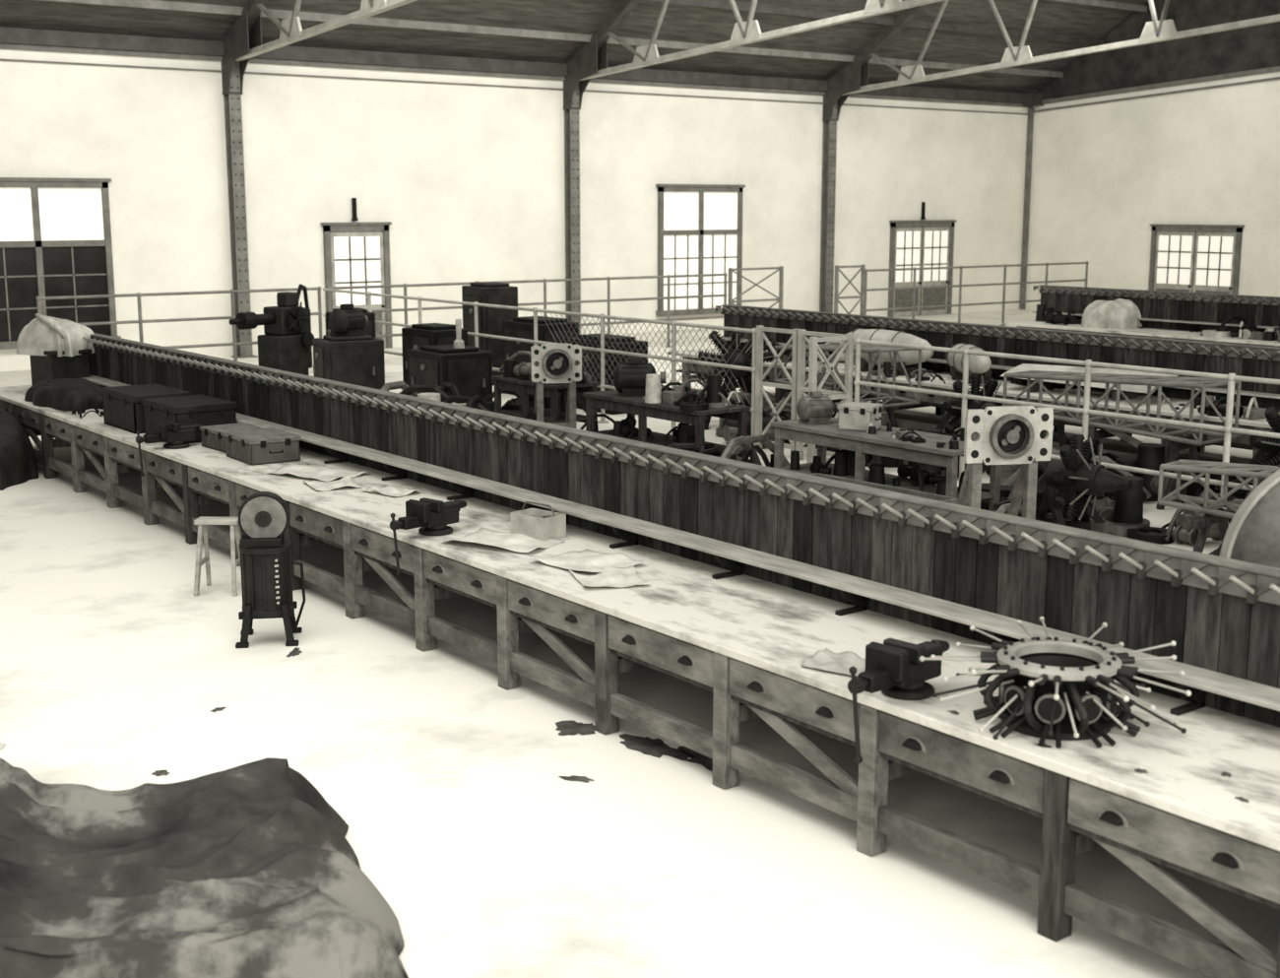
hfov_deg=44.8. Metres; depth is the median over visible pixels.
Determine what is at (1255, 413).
engine parts
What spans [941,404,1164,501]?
engine parts
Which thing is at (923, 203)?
bracket
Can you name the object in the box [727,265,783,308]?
gate
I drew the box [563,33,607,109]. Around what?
knee gusset
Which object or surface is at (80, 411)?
tools
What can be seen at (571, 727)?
oil stain
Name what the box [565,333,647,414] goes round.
base cabinet
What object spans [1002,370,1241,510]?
frame
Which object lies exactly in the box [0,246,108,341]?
muntins
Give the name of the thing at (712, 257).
muntins
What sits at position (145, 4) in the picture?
roof
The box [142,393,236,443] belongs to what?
wooden chest
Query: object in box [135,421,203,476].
bench vise
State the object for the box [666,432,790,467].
engine parts
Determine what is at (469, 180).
wall
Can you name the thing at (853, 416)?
box
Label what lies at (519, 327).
cabinet
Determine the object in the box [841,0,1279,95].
roof truss
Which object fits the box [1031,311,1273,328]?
shelf
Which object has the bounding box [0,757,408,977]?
tarpaulin
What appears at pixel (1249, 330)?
engine parts
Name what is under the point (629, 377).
motor
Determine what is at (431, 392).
engine parts
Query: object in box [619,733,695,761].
oil stain
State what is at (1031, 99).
column
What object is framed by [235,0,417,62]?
roof truss
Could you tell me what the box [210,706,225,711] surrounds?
oil stain
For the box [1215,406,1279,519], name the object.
engine
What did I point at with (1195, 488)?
engine parts
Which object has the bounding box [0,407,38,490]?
bundle
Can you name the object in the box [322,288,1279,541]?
guard railing
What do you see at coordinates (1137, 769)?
oil stain
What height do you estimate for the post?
0.450 m
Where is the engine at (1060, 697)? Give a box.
[919,616,1191,748]
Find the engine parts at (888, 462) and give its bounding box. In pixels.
[865,427,966,474]
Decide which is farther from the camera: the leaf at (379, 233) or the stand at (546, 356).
the leaf at (379, 233)
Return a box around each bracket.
[351,197,358,220]
[920,201,925,219]
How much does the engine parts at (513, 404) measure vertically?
0.628 m
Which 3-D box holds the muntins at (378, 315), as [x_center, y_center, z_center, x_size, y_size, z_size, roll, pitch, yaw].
[-6.281,-4.418,34.623,1.282,2.620,0.070,-8,13,-36]
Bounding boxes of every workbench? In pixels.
[0,332,1279,977]
[667,304,1279,481]
[1001,284,1279,347]
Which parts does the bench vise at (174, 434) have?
screw handle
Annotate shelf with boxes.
[81,374,1279,710]
[721,336,1279,398]
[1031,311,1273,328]
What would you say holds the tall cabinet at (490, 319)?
on the floor
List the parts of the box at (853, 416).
lid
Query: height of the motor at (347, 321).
0.522 m
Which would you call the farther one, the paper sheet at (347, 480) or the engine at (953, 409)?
the engine at (953, 409)
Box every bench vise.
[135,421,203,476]
[389,497,466,575]
[847,638,949,763]
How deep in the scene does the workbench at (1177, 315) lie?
29.87 m
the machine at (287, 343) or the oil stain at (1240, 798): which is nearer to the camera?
the oil stain at (1240, 798)
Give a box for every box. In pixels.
[199,422,261,452]
[224,427,300,465]
[837,401,882,431]
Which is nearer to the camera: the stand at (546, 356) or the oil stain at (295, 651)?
the oil stain at (295, 651)
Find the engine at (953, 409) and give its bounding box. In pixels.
[907,373,1003,469]
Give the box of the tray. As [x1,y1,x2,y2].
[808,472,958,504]
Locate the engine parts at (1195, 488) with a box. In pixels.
[1055,444,1253,522]
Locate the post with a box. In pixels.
[452,319,464,348]
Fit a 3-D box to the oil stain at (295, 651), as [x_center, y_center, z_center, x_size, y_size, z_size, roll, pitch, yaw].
[-2.502,1.185,11.293,0.090,0.001,0.249,0,10,1]
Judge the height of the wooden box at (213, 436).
0.200 m
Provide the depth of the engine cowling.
7.58 m
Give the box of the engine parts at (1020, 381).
[1007,377,1077,388]
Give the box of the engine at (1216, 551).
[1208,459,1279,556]
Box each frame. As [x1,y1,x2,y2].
[0,177,121,349]
[320,221,392,348]
[655,184,745,316]
[773,343,921,427]
[887,219,957,317]
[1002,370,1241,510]
[1148,224,1244,294]
[1157,458,1279,552]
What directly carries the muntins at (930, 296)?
attached to the wall at (469, 180)
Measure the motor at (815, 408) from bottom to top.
0.348 m
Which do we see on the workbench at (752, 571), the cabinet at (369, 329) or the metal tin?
the metal tin
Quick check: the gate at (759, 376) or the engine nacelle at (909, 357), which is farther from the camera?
the engine nacelle at (909, 357)
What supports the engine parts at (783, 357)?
on the workbench at (1262, 361)
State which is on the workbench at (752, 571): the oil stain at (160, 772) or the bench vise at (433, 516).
the bench vise at (433, 516)
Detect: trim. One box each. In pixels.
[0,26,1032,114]
[1031,65,1279,112]
[1034,0,1279,99]
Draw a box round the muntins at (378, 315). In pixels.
[334,236,384,339]
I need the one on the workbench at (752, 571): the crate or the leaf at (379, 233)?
the crate
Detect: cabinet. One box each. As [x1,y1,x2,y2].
[313,334,384,389]
[325,307,376,337]
[401,322,467,384]
[407,343,492,408]
[461,281,517,384]
[502,316,578,394]
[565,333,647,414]
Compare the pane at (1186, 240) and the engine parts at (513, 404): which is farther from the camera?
the pane at (1186, 240)
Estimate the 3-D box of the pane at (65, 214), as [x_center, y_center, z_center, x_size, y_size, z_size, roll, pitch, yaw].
[-11.795,-4.409,30.486,2.610,2.950,0.025,-8,13,-36]
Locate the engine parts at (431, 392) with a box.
[380,381,556,422]
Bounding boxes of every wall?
[0,48,1029,371]
[1024,70,1279,310]
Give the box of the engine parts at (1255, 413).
[1160,394,1266,419]
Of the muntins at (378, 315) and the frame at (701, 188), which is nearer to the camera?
the muntins at (378, 315)
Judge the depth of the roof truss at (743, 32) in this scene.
32.46 m
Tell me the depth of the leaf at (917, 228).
45.44 m
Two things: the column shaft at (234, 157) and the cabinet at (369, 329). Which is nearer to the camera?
the cabinet at (369, 329)
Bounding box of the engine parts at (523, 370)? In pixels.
[499,350,591,384]
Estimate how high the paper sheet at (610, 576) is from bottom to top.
0.041 m
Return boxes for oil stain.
[151,768,170,775]
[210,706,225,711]
[286,646,302,656]
[555,719,595,735]
[558,774,594,781]
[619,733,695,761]
[678,746,712,770]
[1134,768,1148,772]
[1220,770,1231,776]
[1234,796,1248,802]
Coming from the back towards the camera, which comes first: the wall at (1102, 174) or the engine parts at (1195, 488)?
the wall at (1102, 174)
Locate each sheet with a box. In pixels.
[263,463,365,481]
[302,474,361,490]
[361,485,421,496]
[437,526,565,552]
[528,548,645,572]
[569,565,649,586]
[1081,298,1142,329]
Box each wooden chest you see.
[101,383,191,434]
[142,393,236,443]
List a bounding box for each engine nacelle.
[842,327,934,375]
[947,342,991,383]
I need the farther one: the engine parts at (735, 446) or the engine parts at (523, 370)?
the engine parts at (523, 370)
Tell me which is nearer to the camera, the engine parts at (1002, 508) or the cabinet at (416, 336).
the engine parts at (1002, 508)
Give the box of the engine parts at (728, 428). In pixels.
[704,383,888,451]
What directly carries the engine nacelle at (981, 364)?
on the workbench at (1262, 361)
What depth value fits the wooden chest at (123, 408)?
16.65 m
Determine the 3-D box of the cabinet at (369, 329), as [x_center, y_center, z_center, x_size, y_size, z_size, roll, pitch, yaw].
[-5.088,-2.462,27.340,0.780,1.410,0.775,-5,11,-25]
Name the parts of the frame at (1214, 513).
tube frame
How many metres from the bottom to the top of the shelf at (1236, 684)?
0.025 m
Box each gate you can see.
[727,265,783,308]
[754,324,798,452]
[795,328,853,460]
[833,264,865,315]
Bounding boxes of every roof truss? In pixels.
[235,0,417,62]
[579,0,944,80]
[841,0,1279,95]
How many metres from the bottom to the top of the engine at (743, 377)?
1.500 m
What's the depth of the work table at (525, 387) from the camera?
21.82 m
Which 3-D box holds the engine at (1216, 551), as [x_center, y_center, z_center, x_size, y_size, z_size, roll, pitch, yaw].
[5.031,0.338,12.469,1.350,1.250,1.004,7,13,35]
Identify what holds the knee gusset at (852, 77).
attached to the column shaft at (829, 138)
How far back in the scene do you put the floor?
8.80 m
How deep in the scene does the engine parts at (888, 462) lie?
18.85 m
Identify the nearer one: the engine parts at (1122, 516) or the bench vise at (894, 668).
the bench vise at (894, 668)
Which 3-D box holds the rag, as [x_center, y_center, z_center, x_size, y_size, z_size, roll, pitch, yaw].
[1.052,0.906,8.126,0.356,0.040,0.308,7,13,35]
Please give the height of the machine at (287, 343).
1.786 m
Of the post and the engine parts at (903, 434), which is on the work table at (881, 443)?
the engine parts at (903, 434)
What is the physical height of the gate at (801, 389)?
1.660 m
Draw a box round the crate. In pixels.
[16,313,94,384]
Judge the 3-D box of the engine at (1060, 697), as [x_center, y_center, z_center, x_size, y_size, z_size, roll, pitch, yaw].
[1.984,0.912,7.229,1.170,0.356,1.174,8,13,36]
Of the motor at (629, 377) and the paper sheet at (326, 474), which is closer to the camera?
the paper sheet at (326, 474)
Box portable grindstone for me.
[235,491,305,647]
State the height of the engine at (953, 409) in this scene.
1.200 m
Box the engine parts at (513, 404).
[482,388,585,412]
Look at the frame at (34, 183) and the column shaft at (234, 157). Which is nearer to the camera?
the frame at (34, 183)
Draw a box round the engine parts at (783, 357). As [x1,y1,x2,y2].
[747,337,844,367]
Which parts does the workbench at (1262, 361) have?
drawer, rack rail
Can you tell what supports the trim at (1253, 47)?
attached to the wall at (1102, 174)
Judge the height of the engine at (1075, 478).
1.020 m
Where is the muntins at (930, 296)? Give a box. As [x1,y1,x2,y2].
[895,226,949,315]
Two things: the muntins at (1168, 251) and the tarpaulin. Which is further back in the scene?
the muntins at (1168, 251)
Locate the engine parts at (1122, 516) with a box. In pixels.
[966,471,1228,545]
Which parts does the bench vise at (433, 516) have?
screw handle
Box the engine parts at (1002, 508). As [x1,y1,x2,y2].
[995,503,1023,513]
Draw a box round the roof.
[39,0,1147,77]
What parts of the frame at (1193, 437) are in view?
tube frame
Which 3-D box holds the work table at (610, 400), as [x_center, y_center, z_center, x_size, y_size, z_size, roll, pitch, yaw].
[0.296,-0.731,19.568,0.800,0.800,2.400,-8,13,-36]
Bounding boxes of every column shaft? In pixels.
[223,62,257,358]
[564,83,580,334]
[819,101,837,312]
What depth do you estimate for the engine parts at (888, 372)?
21.66 m
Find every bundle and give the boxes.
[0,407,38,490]
[24,378,103,411]
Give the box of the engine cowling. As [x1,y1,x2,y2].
[1219,468,1279,568]
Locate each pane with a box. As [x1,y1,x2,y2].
[0,187,110,341]
[333,236,381,306]
[663,192,737,310]
[895,230,948,282]
[1155,235,1233,286]
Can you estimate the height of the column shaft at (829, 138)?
6.100 m
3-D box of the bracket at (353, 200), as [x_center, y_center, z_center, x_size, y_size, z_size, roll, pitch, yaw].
[-6.306,-6.173,34.321,0.120,0.500,0.070,-8,13,-36]
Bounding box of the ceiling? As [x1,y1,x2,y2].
[0,0,1148,93]
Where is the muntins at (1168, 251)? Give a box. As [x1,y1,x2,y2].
[1152,231,1232,294]
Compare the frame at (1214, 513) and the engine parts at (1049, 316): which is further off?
the engine parts at (1049, 316)
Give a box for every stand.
[530,343,581,428]
[956,405,1053,519]
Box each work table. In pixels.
[490,375,600,422]
[582,389,750,456]
[770,417,1001,511]
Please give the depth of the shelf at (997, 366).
19.47 m
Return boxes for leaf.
[330,230,386,347]
[893,226,950,317]
[1153,231,1235,294]
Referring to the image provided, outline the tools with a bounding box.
[71,400,103,418]
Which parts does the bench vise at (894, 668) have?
screw handle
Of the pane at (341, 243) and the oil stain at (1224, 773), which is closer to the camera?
the oil stain at (1224, 773)
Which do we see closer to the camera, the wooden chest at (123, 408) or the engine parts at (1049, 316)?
the wooden chest at (123, 408)
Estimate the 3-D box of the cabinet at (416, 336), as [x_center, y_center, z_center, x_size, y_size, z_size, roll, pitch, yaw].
[-3.391,-2.088,25.714,0.780,1.260,0.975,-9,14,-42]
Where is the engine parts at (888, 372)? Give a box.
[871,361,945,383]
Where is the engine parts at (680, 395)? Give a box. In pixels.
[642,373,740,410]
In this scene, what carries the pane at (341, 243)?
attached to the leaf at (379, 233)
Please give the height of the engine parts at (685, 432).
0.252 m
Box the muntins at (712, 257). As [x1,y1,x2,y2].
[663,234,737,310]
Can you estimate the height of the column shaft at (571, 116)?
6.100 m
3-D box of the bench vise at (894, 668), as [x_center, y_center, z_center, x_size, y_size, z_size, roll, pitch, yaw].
[1.284,1.010,7.653,0.734,0.529,0.264,-9,14,-42]
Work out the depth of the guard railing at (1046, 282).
40.64 m
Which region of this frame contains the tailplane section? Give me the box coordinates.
[1000,363,1178,400]
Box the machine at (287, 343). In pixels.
[229,283,314,375]
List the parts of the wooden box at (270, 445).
lid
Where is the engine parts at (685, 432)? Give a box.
[579,413,713,448]
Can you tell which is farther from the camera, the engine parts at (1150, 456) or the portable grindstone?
the engine parts at (1150, 456)
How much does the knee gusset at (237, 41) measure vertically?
1.650 m
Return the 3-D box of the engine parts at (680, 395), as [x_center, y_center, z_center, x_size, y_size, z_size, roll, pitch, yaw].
[0.676,-1.237,19.058,1.051,0.379,1.237,-8,13,-36]
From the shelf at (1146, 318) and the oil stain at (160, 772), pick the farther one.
the shelf at (1146, 318)
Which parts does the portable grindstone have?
motor, label plate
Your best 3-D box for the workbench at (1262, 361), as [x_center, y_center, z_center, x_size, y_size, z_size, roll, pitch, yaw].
[7.688,-0.851,18.138,2.470,1.550,21.090,-8,13,-36]
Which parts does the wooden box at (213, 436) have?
lid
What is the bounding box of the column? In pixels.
[1019,92,1044,309]
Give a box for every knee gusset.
[221,4,261,94]
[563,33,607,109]
[822,54,868,121]
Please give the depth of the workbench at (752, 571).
8.89 m
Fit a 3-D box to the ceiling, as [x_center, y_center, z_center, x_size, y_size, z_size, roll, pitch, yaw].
[4.084,-12.029,18.559,47.100,10.490,36.300,-8,13,-36]
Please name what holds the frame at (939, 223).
attached to the wall at (469, 180)
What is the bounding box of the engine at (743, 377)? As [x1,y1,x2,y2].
[697,323,772,429]
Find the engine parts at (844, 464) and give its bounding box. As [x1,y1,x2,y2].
[789,448,964,495]
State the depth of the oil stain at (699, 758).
9.12 m
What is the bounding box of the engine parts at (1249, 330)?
[1200,316,1279,341]
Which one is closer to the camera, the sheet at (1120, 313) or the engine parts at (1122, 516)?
the engine parts at (1122, 516)
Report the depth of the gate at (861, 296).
38.17 m
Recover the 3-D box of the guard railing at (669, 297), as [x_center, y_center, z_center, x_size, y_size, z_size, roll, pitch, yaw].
[-2.036,-3.690,33.407,10.260,1.645,0.160,-8,13,-36]
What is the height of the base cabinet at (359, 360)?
1.060 m
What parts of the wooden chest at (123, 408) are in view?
lid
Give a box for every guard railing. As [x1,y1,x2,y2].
[35,286,322,361]
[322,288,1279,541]
[325,272,727,347]
[864,260,1088,325]
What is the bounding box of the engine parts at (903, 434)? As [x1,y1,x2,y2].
[866,421,964,448]
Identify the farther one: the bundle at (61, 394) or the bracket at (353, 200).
the bracket at (353, 200)
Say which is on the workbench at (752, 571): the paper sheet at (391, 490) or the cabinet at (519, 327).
the paper sheet at (391, 490)
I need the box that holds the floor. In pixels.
[0,309,1279,977]
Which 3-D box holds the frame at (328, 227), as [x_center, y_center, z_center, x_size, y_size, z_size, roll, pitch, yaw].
[-6.272,-4.513,34.638,1.670,2.820,0.130,-8,13,-36]
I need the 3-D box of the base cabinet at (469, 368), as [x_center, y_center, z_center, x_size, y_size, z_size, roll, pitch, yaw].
[-2.999,-1.737,24.488,0.980,1.010,1.175,-8,13,-36]
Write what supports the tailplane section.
on the workbench at (1262, 361)
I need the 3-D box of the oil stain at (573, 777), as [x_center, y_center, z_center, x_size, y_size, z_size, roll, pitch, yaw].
[-0.360,1.639,8.809,0.216,0.001,0.097,5,11,24]
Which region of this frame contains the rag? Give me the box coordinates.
[800,647,865,676]
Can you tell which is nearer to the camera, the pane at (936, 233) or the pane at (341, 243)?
the pane at (341, 243)
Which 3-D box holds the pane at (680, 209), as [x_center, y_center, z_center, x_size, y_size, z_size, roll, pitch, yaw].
[1.558,-6.194,40.389,2.510,3.000,0.025,-8,13,-36]
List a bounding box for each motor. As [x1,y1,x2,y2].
[328,303,368,336]
[614,357,666,395]
[796,390,839,424]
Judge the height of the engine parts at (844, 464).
0.381 m
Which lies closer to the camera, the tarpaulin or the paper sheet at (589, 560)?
the tarpaulin
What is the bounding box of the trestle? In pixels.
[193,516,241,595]
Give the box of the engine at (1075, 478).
[993,434,1132,530]
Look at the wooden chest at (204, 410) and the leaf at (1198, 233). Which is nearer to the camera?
the wooden chest at (204, 410)
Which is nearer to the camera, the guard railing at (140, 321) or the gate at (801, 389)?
the gate at (801, 389)
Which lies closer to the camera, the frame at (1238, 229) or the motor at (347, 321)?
the motor at (347, 321)
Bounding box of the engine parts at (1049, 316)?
[1035,304,1082,324]
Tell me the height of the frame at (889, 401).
1.437 m
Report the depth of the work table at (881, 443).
16.42 m
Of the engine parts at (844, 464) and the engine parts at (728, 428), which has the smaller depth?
the engine parts at (844, 464)
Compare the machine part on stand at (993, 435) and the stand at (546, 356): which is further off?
the stand at (546, 356)
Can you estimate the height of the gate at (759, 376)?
1.660 m
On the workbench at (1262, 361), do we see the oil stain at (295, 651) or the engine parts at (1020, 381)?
the engine parts at (1020, 381)
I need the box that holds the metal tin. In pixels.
[511,501,566,540]
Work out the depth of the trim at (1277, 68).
43.53 m
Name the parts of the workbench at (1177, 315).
rack rail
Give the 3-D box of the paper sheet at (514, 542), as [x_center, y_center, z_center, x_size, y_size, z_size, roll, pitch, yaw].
[-0.978,0.359,11.088,0.786,0.052,0.522,6,12,30]
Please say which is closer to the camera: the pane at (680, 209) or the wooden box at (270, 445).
the wooden box at (270, 445)
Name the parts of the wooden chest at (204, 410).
lid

